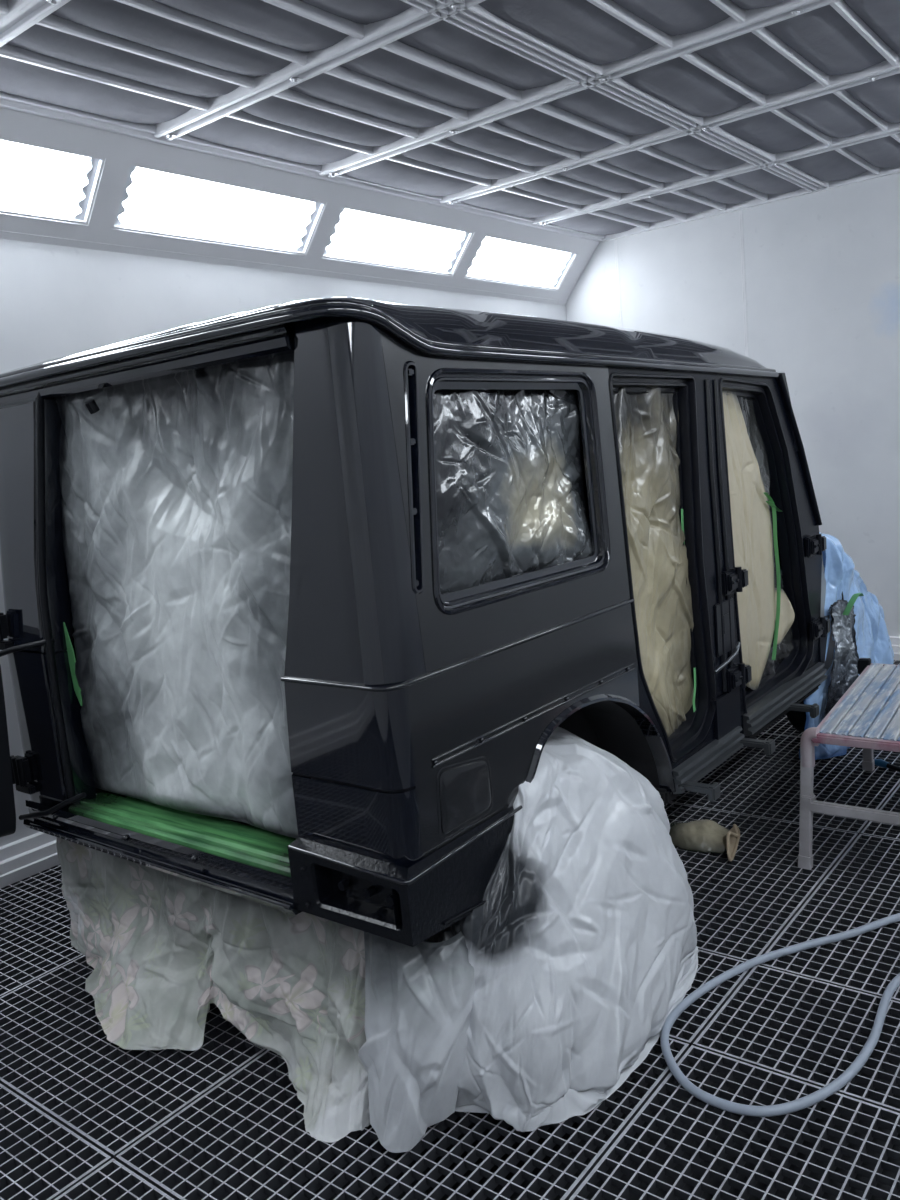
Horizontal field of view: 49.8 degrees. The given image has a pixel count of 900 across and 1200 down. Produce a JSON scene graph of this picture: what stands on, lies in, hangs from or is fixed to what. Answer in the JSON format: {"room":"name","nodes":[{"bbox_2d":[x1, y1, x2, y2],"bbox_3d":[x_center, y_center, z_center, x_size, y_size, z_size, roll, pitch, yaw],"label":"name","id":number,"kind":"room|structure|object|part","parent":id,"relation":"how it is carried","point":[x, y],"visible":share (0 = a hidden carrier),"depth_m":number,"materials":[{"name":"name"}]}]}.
{"room":"car paint booth","nodes":[
{"label":"car paint booth","id":0,"kind":"room"},
{"bbox_2d":[0,239,566,846],"bbox_3d":[-1.749,-0.007,4.822,0.120,3.361,9.200,2,11,38],"label":"wall","id":1,"kind":"structure","parent":0,"point":[56,301],"depth_m":4.79,"materials":[{"name":"white paint"}]},
{"bbox_2d":[0,832,59,888],"bbox_3d":[-1.576,1.078,4.928,0.070,0.160,9.200,2,11,38],"label":"baseboard","id":2,"kind":"structure","parent":1,"relation":"attached to","point":[23,858],"depth_m":4.45,"materials":[{"name":"white metal"}]},
{"bbox_2d":[0,137,104,224],"bbox_3d":[-2.096,-1.840,4.046,0.332,0.352,1.294,2,11,38],"label":"light fixture","id":3,"kind":"object","parent":1,"relation":"attached to","point":[37,181],"visible":0.98,"depth_m":4.37,"materials":[{"name":"white metal"}]},
{"bbox_2d":[112,163,325,254],"bbox_3d":[-1.226,-2.086,5.142,0.332,0.352,1.294,2,11,38],"label":"light fixture","id":4,"kind":"object","parent":1,"relation":"attached to","point":[155,201],"visible":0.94,"depth_m":5.09,"materials":[{"name":"white metal"}]},
{"bbox_2d":[0,107,598,304],"bbox_3d":[-1.741,-1.873,4.396,0.387,0.452,9.200,2,11,38],"label":"light fixture frame","id":5,"kind":"structure","parent":1,"relation":"attached to","point":[118,151],"depth_m":5.21,"materials":[{"name":"white metal"}]},
{"bbox_2d":[321,206,473,275],"bbox_3d":[-0.356,-2.332,6.237,0.332,0.352,1.294,2,11,38],"label":"light fixture","id":6,"kind":"object","parent":1,"relation":"attached to","point":[357,235],"visible":0.88,"depth_m":6.20,"materials":[{"name":"white metal"}]},
{"bbox_2d":[464,235,577,289],"bbox_3d":[0.505,-2.576,7.320,0.332,0.352,1.264,2,11,38],"label":"light fixture","id":7,"kind":"object","parent":1,"relation":"attached to","point":[496,259],"visible":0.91,"depth_m":7.31,"materials":[{"name":"white metal"}]},
{"bbox_2d":[0,0,899,234],"bbox_3d":[0.331,-2.051,2.711,4.945,0.063,9.200,2,11,38],"label":"ceiling","id":8,"kind":"structure","parent":0,"point":[581,29],"depth_m":4.25,"materials":[{"name":"grey metal"}]},
{"bbox_2d":[0,0,8,14],"bbox_3d":[-1.770,-1.891,2.843,0.028,0.056,0.965,2,11,38],"label":"ceiling beam","id":9,"kind":"structure","parent":8,"relation":"attached to","point":[4,9],"depth_m":3.20,"materials":[{"name":"white metal"}]},
{"bbox_2d":[0,0,70,46],"bbox_3d":[-0.068,-1.929,2.173,4.900,0.072,0.100,2,11,38],"label":"ceiling beam","id":10,"kind":"structure","parent":8,"relation":"attached to","point":[22,15],"depth_m":3.24,"materials":[{"name":"white metal"}]},
{"bbox_2d":[0,44,208,110],"bbox_3d":[-1.361,-2.083,3.856,0.028,0.056,0.965,2,11,38],"label":"ceiling beam","id":11,"kind":"structure","parent":8,"relation":"attached to","point":[8,51],"depth_m":3.81,"materials":[{"name":"white metal"}]},
{"bbox_2d":[36,14,255,88],"bbox_3d":[-1.117,-2.075,3.664,0.028,0.056,0.965,2,11,38],"label":"ceiling beam","id":12,"kind":"structure","parent":8,"relation":"attached to","point":[51,21],"depth_m":3.61,"materials":[{"name":"white metal"}]},
{"bbox_2d":[114,0,306,65],"bbox_3d":[-0.874,-2.068,3.472,0.028,0.056,0.965,2,11,38],"label":"ceiling beam","id":13,"kind":"structure","parent":8,"relation":"attached to","point":[150,6],"depth_m":3.50,"materials":[{"name":"white metal"}]},
{"bbox_2d":[226,110,372,154],"bbox_3d":[-0.708,-2.267,4.677,0.028,0.056,0.965,2,11,38],"label":"ceiling beam","id":14,"kind":"structure","parent":8,"relation":"attached to","point":[239,115],"depth_m":4.64,"materials":[{"name":"white metal"}]},
{"bbox_2d":[262,0,363,39],"bbox_3d":[-0.630,-2.061,3.280,0.028,0.056,0.965,2,11,38],"label":"ceiling beam","id":15,"kind":"structure","parent":8,"relation":"attached to","point":[353,29],"depth_m":3.48,"materials":[{"name":"white metal"}]},
{"bbox_2d":[153,0,485,140],"bbox_3d":[0.585,-2.113,2.994,4.900,0.072,0.100,2,11,38],"label":"ceiling beam","id":16,"kind":"structure","parent":8,"relation":"attached to","point":[381,33],"depth_m":3.87,"materials":[{"name":"white metal"}]},
{"bbox_2d":[272,89,418,138],"bbox_3d":[-0.465,-2.260,4.485,0.028,0.056,0.965,2,11,38],"label":"ceiling beam","id":17,"kind":"structure","parent":8,"relation":"attached to","point":[290,95],"depth_m":4.46,"materials":[{"name":"white metal"}]},
{"bbox_2d":[324,66,467,121],"bbox_3d":[-0.222,-2.253,4.293,0.028,0.056,0.965,2,11,38],"label":"ceiling beam","id":18,"kind":"structure","parent":8,"relation":"attached to","point":[340,72],"depth_m":4.26,"materials":[{"name":"white metal"}]},
{"bbox_2d":[386,154,491,186],"bbox_3d":[-0.056,-2.451,5.498,0.028,0.056,0.965,2,11,38],"label":"ceiling beam","id":19,"kind":"structure","parent":8,"relation":"attached to","point":[398,158],"depth_m":5.48,"materials":[{"name":"white metal"}]},
{"bbox_2d":[380,40,521,102],"bbox_3d":[0.022,-2.245,4.102,0.028,0.056,0.965,2,11,38],"label":"ceiling beam","id":20,"kind":"structure","parent":8,"relation":"attached to","point":[396,47],"depth_m":4.07,"materials":[{"name":"white metal"}]},
{"bbox_2d":[430,139,534,173],"bbox_3d":[0.188,-2.444,5.307,0.028,0.056,0.965,2,11,38],"label":"ceiling beam","id":21,"kind":"structure","parent":8,"relation":"attached to","point":[444,143],"depth_m":5.28,"materials":[{"name":"white metal"}]},
{"bbox_2d":[479,122,580,159],"bbox_3d":[0.431,-2.437,5.115,0.028,0.056,0.965,2,11,38],"label":"ceiling beam","id":22,"kind":"structure","parent":8,"relation":"attached to","point":[492,126],"depth_m":5.10,"materials":[{"name":"white metal"}]},
{"bbox_2d":[502,186,580,210],"bbox_3d":[0.596,-2.636,6.320,0.028,0.056,0.965,2,11,38],"label":"ceiling beam","id":23,"kind":"structure","parent":8,"relation":"attached to","point":[512,189],"depth_m":6.30,"materials":[{"name":"white metal"}]},
{"bbox_2d":[319,0,840,177],"bbox_3d":[1.237,-2.298,3.815,4.900,0.072,0.100,2,11,38],"label":"ceiling beam","id":24,"kind":"structure","parent":8,"relation":"attached to","point":[729,28],"depth_m":4.29,"materials":[{"name":"white metal"}]},
{"bbox_2d":[533,103,629,145],"bbox_3d":[0.674,-2.430,4.923,0.028,0.056,0.965,2,11,38],"label":"ceiling beam","id":25,"kind":"structure","parent":8,"relation":"attached to","point":[546,108],"depth_m":4.90,"materials":[{"name":"white metal"}]},
{"bbox_2d":[543,174,620,199],"bbox_3d":[0.840,-2.629,6.128,0.028,0.056,0.965,2,11,38],"label":"ceiling beam","id":26,"kind":"structure","parent":8,"relation":"attached to","point":[555,177],"depth_m":6.12,"materials":[{"name":"white metal"}]},
{"bbox_2d":[400,0,828,191],"bbox_3d":[-0.248,-2.071,3.165,0.131,0.058,9.200,2,11,38],"label":"ceiling beam","id":27,"kind":"structure","parent":8,"relation":"attached to","point":[476,20],"depth_m":4.31,"materials":[{"name":"white metal"}]},
{"bbox_2d":[588,210,648,228],"bbox_3d":[1.250,-2.821,7.143,0.028,0.056,0.970,2,11,38],"label":"ceiling beam","id":28,"kind":"structure","parent":8,"relation":"attached to","point":[645,225],"depth_m":7.14,"materials":[{"name":"white metal"}]},
{"bbox_2d":[589,161,663,188],"bbox_3d":[1.083,-2.622,5.936,0.028,0.056,0.965,2,11,38],"label":"ceiling beam","id":29,"kind":"structure","parent":8,"relation":"attached to","point":[602,165],"depth_m":5.93,"materials":[{"name":"white metal"}]},
{"bbox_2d":[587,0,671,48],"bbox_3d":[0.611,-2.228,3.638,0.028,0.056,0.965,2,11,38],"label":"ceiling beam","id":30,"kind":"structure","parent":8,"relation":"attached to","point":[610,7],"depth_m":3.75,"materials":[{"name":"white metal"}]},
{"bbox_2d":[629,200,686,219],"bbox_3d":[1.494,-2.814,6.951,0.028,0.056,0.970,2,11,38],"label":"ceiling beam","id":31,"kind":"structure","parent":8,"relation":"attached to","point":[683,216],"depth_m":6.95,"materials":[{"name":"white metal"}]},
{"bbox_2d":[440,55,899,204],"bbox_3d":[1.889,-2.482,4.637,4.900,0.072,0.100,2,11,38],"label":"ceiling beam","id":32,"kind":"structure","parent":8,"relation":"attached to","point":[884,69],"depth_m":5.11,"materials":[{"name":"white metal"}]},
{"bbox_2d":[638,146,708,177],"bbox_3d":[1.327,-2.615,5.744,0.028,0.056,0.965,2,11,38],"label":"ceiling beam","id":33,"kind":"structure","parent":8,"relation":"attached to","point":[649,150],"depth_m":5.73,"materials":[{"name":"white metal"}]},
{"bbox_2d":[670,189,725,210],"bbox_3d":[1.737,-2.807,6.759,0.028,0.056,0.970,2,11,38],"label":"ceiling beam","id":34,"kind":"structure","parent":8,"relation":"attached to","point":[681,192],"depth_m":6.75,"materials":[{"name":"white metal"}]},
{"bbox_2d":[532,123,899,225],"bbox_3d":[2.542,-2.667,5.458,4.900,0.072,0.100,2,11,38],"label":"ceiling beam","id":35,"kind":"structure","parent":8,"relation":"attached to","point":[819,147],"depth_m":6.08,"materials":[{"name":"white metal"}]},
{"bbox_2d":[680,52,765,105],"bbox_3d":[1.263,-2.413,4.459,0.028,0.056,0.965,2,11,38],"label":"ceiling beam","id":36,"kind":"structure","parent":8,"relation":"attached to","point":[693,58],"depth_m":4.43,"materials":[{"name":"white metal"}]},
{"bbox_2d":[709,0,744,22],"bbox_3d":[0.855,-2.221,3.446,0.028,0.056,0.965,2,11,38],"label":"ceiling beam","id":37,"kind":"structure","parent":8,"relation":"attached to","point":[727,6],"depth_m":3.72,"materials":[{"name":"white metal"}]},
{"bbox_2d":[715,178,767,200],"bbox_3d":[1.981,-2.800,6.568,0.028,0.056,0.970,2,11,38],"label":"ceiling beam","id":38,"kind":"structure","parent":8,"relation":"attached to","point":[725,181],"depth_m":6.55,"materials":[{"name":"white metal"}]},
{"bbox_2d":[752,27,828,86],"bbox_3d":[1.507,-2.406,4.267,0.028,0.056,0.965,2,11,38],"label":"ceiling beam","id":39,"kind":"structure","parent":8,"relation":"attached to","point":[764,34],"depth_m":4.24,"materials":[{"name":"white metal"}]},
{"bbox_2d":[771,108,831,145],"bbox_3d":[1.916,-2.597,5.280,0.028,0.056,0.965,2,11,38],"label":"ceiling beam","id":40,"kind":"structure","parent":8,"relation":"attached to","point":[782,113],"depth_m":5.27,"materials":[{"name":"white metal"}]},
{"bbox_2d":[835,147,879,174],"bbox_3d":[2.570,-2.782,6.104,0.028,0.056,0.970,2,11,38],"label":"ceiling beam","id":41,"kind":"structure","parent":8,"relation":"attached to","point":[845,152],"depth_m":6.09,"materials":[{"name":"white metal"}]},
{"bbox_2d":[833,90,887,130],"bbox_3d":[2.159,-2.590,5.089,0.028,0.056,0.965,2,11,38],"label":"ceiling beam","id":42,"kind":"structure","parent":8,"relation":"attached to","point":[843,95],"depth_m":5.07,"materials":[{"name":"white metal"}]},
{"bbox_2d":[829,0,898,65],"bbox_3d":[1.750,-2.398,4.075,0.028,0.056,0.965,2,11,38],"label":"ceiling beam","id":43,"kind":"structure","parent":8,"relation":"attached to","point":[841,7],"depth_m":4.05,"materials":[{"name":"white metal"}]},
{"bbox_2d":[891,133,899,142],"bbox_3d":[2.813,-2.775,5.912,0.028,0.056,0.970,2,11,38],"label":"ceiling beam","id":44,"kind":"structure","parent":8,"relation":"attached to","point":[896,137],"depth_m":5.63,"materials":[{"name":"white metal"}]},
{"bbox_2d":[0,714,899,1199],"bbox_3d":[0.401,1.127,4.082,4.217,0.034,6.452,2,11,38],"label":"floor","id":45,"kind":"structure","parent":0,"point":[166,1142],"depth_m":2.78,"materials":[{"name":"grey metal"}]},
{"bbox_2d":[0,297,843,946],"bbox_3d":[0.258,-0.046,4.409,2.280,2.153,4.305,2,11,38],"label":"car","id":46,"kind":"object","parent":45,"relation":"on","point":[425,711],"visible":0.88,"depth_m":2.72,"materials":[{"name":"black paint"}]},
{"bbox_2d":[63,622,81,705],"bbox_3d":[-1.272,0.217,3.270,0.049,0.288,0.004,2,11,38],"label":"tape","id":47,"kind":"object","parent":46,"relation":"attached to","point":[71,656],"visible":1,"depth_m":3.27,"materials":[{"name":"green"}]},
{"bbox_3d":[-0.805,0.733,3.019,1.138,0.076,0.160,2,11,38],"label":"tailgate sill","id":48,"kind":"part","parent":46,"relation":"part of","materials":[{"name":"green plastic"}]},
{"bbox_2d":[56,353,331,837],"bbox_3d":[-0.783,0.008,2.850,1.370,1.351,0.113,2,11,39],"label":"sheet","id":49,"kind":"object","parent":46,"relation":"attached to","point":[176,493],"visible":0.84,"depth_m":2.84,"materials":[{"name":"white plastic"}]},
{"bbox_2d":[56,837,370,1142],"bbox_3d":[-0.873,1.109,3.008,1.730,0.545,0.327,2,11,38],"label":"sheet","id":50,"kind":"object","parent":46,"relation":"hanging from","point":[161,947],"visible":0.86,"depth_m":2.86,"materials":[{"name":"white plastic"}]},
{"bbox_2d":[338,879,349,890],"bbox_3d":[-0.276,0.743,2.525,0.024,0.023,0.023,2,11,38],"label":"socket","id":51,"kind":"object","parent":46,"relation":"attached to","point":[344,884],"depth_m":2.52,"materials":[{"name":"black"}]},
{"bbox_3d":[-0.260,0.328,2.471,0.388,0.256,0.085,2,11,38],"label":"corner panel","id":52,"kind":"part","parent":46,"relation":"part of","materials":[{"name":"black paint"}]},
{"bbox_3d":[-0.287,-0.240,2.404,0.372,0.885,0.142,2,11,38],"label":"corner panel","id":53,"kind":"part","parent":46,"relation":"part of","materials":[{"name":"black paint"}]},
{"bbox_3d":[-0.240,0.560,2.507,0.391,0.199,0.085,2,11,38],"label":"corner panel","id":54,"kind":"part","parent":46,"relation":"part of","materials":[{"name":"black paint"}]},
{"bbox_2d":[363,886,375,897],"bbox_3d":[-0.205,0.745,2.470,0.024,0.023,0.023,2,11,38],"label":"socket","id":55,"kind":"object","parent":46,"relation":"attached to","point":[370,891],"depth_m":2.47,"materials":[{"name":"black"}]},
{"bbox_2d":[386,894,392,904],"bbox_3d":[-0.143,0.747,2.420,0.024,0.023,0.023,2,11,38],"label":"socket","id":56,"kind":"object","parent":46,"relation":"attached to","point":[389,899],"depth_m":2.41,"materials":[{"name":"black"}]},
{"bbox_2d":[404,361,424,593],"bbox_3d":[-0.093,-0.303,2.396,0.034,0.569,0.132,-2,9,22],"label":"vent","id":57,"kind":"object","parent":46,"relation":"attached to","point":[414,392],"depth_m":2.40,"materials":[{"name":"black paint"}]},
{"bbox_3d":[0.223,-0.105,2.791,0.044,1.340,1.197,2,11,38],"label":"panel","id":58,"kind":"part","parent":46,"relation":"part of","materials":[{"name":"black paint"}]},
{"bbox_2d":[433,390,592,593],"bbox_3d":[0.178,-0.336,2.786,0.080,0.595,0.905,2,11,38],"label":"sheet","id":59,"kind":"object","parent":46,"relation":"attached to","point":[510,494],"visible":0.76,"depth_m":2.75,"materials":[{"name":"clear plastic"}]},
{"bbox_2d":[358,727,697,1152],"bbox_3d":[0.274,0.863,2.936,0.736,0.846,1.460,1,11,36],"label":"wheel cover","id":60,"kind":"object","parent":46,"relation":"attached to","point":[531,1009],"visible":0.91,"depth_m":2.59,"materials":[{"name":"white plastic"}]},
{"bbox_2d":[613,387,695,736],"bbox_3d":[0.759,-0.117,3.550,0.083,1.411,0.710,2,11,40],"label":"sheet","id":61,"kind":"object","parent":46,"relation":"attached to","point":[646,424],"visible":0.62,"depth_m":3.54,"materials":[{"name":"plastic"}]},
{"bbox_3d":[0.929,-0.117,3.684,0.040,1.580,2.905,2,11,38],"label":"door frame","id":62,"kind":"part","parent":46,"relation":"part of","materials":[{"name":"black metal"}]},
{"bbox_3d":[1.100,0.108,3.869,0.014,0.210,0.180,2,11,38],"label":"pillar plate","id":63,"kind":"part","parent":46,"relation":"part of","materials":[{"name":"black metal"}]},
{"bbox_3d":[1.213,0.566,4.296,0.300,0.060,1.780,2,11,38],"label":"chassis rail","id":64,"kind":"part","parent":46,"relation":"part of","materials":[{"name":"black metal"}]},
{"bbox_2d":[722,390,781,689],"bbox_3d":[1.303,-0.266,4.207,0.064,1.331,0.642,2,11,40],"label":"paper","id":65,"kind":"object","parent":46,"relation":"attached to","point":[753,537],"visible":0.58,"depth_m":4.20,"materials":[{"name":"beige paper"}]},
{"bbox_2d":[737,395,792,690],"bbox_3d":[1.380,-0.280,4.349,0.064,1.420,1.000,2,11,40],"label":"sheet","id":66,"kind":"object","parent":46,"relation":"attached to","point":[785,647],"visible":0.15,"depth_m":4.43,"materials":[{"name":"plastic"}]},
{"bbox_2d":[775,588,794,644],"bbox_3d":[1.553,0.059,4.522,0.035,0.270,0.282,2,11,38],"label":"paper","id":67,"kind":"object","parent":46,"relation":"attached to","point":[787,615],"visible":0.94,"depth_m":4.51,"materials":[{"name":"beige paper"}]},
{"bbox_3d":[0.937,-0.715,5.135,1.810,0.740,0.420,2,11,38],"label":"windscreen frame","id":68,"kind":"part","parent":46,"relation":"part of","materials":[{"name":"black metal"}]},
{"bbox_3d":[1.643,-0.693,4.554,0.033,0.734,0.417,3,12,42],"label":"pillar trim","id":69,"kind":"part","parent":46,"relation":"part of","materials":[{"name":"black metal"}]},
{"bbox_2d":[822,593,863,719],"bbox_3d":[1.971,0.306,4.906,0.378,0.653,0.100,-11,10,-33],"label":"foil","id":70,"kind":"object","parent":46,"relation":"attached to","point":[844,671],"visible":0.8,"depth_m":4.90,"materials":[{"name":"clear plastic"}]},
{"bbox_2d":[799,532,893,759],"bbox_3d":[1.972,0.161,5.324,0.707,1.200,1.141,2,11,38],"label":"cover","id":71,"kind":"object","parent":46,"relation":"attached to","point":[873,641],"visible":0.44,"depth_m":5.02,"materials":[{"name":"blue plastic"}]},
{"bbox_2d":[669,819,739,860],"bbox_3d":[1.081,0.991,4.104,0.333,0.100,0.271,2,11,38],"label":"wrapped part","id":72,"kind":"object","parent":45,"relation":"on","point":[704,835],"visible":0.97,"depth_m":4.07,"materials":[{"name":"beige paper"}]},
{"bbox_2d":[660,913,899,1116],"bbox_3d":[2.072,1.118,2.944,2.956,0.024,1.294,-9,9,-23],"label":"air hose","id":73,"kind":"object","parent":45,"relation":"on","point":[863,1056],"visible":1,"depth_m":2.75,"materials":[{"name":"grey rubber"}]},
{"bbox_2d":[798,658,899,869],"bbox_3d":[1.949,0.674,4.102,0.635,0.581,1.301,1,10,34],"label":"work platform","id":74,"kind":"object","parent":45,"relation":"on","point":[867,716],"visible":1,"depth_m":3.79,"materials":[{"name":"paint"}]},
{"bbox_3d":[1.397,0.808,3.796,0.062,0.503,0.054,2,11,38],"label":"leg","id":75,"kind":"part","parent":74,"relation":"part of","materials":[{"name":"metal"}]},
{"bbox_3d":[1.612,0.536,3.564,0.550,0.034,0.034,2,11,38],"label":"rail","id":76,"kind":"part","parent":74,"relation":"part of","materials":[{"name":"grey metal"}]},
{"bbox_3d":[1.933,0.441,4.058,0.551,0.052,1.225,1,10,34],"label":"frame rail","id":77,"kind":"part","parent":74,"relation":"part of","materials":[{"name":"pink metal"}]},
{"bbox_3d":[2.048,0.587,4.759,0.054,0.534,0.084,2,11,38],"label":"leg","id":78,"kind":"part","parent":74,"relation":"part of","materials":[{"name":"metal"}]},
{"bbox_2d":[874,759,899,771],"bbox_3d":[2.211,0.826,4.687,0.040,0.038,0.387,-9,10,-25],"label":"brush","id":79,"kind":"object","parent":45,"relation":"on","point":[878,762],"visible":0.9,"depth_m":4.78,"materials":[{"name":"blue"}]},
{"bbox_3d":[2.145,0.812,4.822,0.040,0.038,0.086,-9,9,-24],"label":"handle","id":80,"kind":"part","parent":79,"relation":"part of","materials":[{"name":"blue plastic"}]},
{"bbox_2d":[565,173,899,636],"bbox_3d":[3.193,-1.217,6.667,5.545,4.306,0.120,2,11,38],"label":"wall","id":81,"kind":"structure","parent":0,"point":[822,268],"depth_m":6.94,"materials":[{"name":"white paint"}]},
{"bbox_2d":[0,92,899,241],"bbox_3d":[0.322,-2.057,2.716,4.965,0.072,9.200,2,11,38],"label":"trim","id":82,"kind":"structure","parent":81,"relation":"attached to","point":[142,131],"depth_m":5.27,"materials":[{"name":"white metal"}]},
{"bbox_2d":[614,211,747,356],"bbox_3d":[3.216,-1.205,6.572,4.491,3.266,0.005,2,11,38],"label":"trim","id":83,"kind":"structure","parent":81,"relation":"attached to","point":[740,212],"depth_m":7.19,"materials":[{"name":"white metal"}]},
{"bbox_2d":[889,636,899,660],"bbox_3d":[3.276,0.348,6.830,5.305,0.160,0.070,2,11,38],"label":"baseboard","id":84,"kind":"structure","parent":81,"relation":"attached to","point":[895,640],"depth_m":6.89,"materials":[{"name":"white metal"}]}
]}

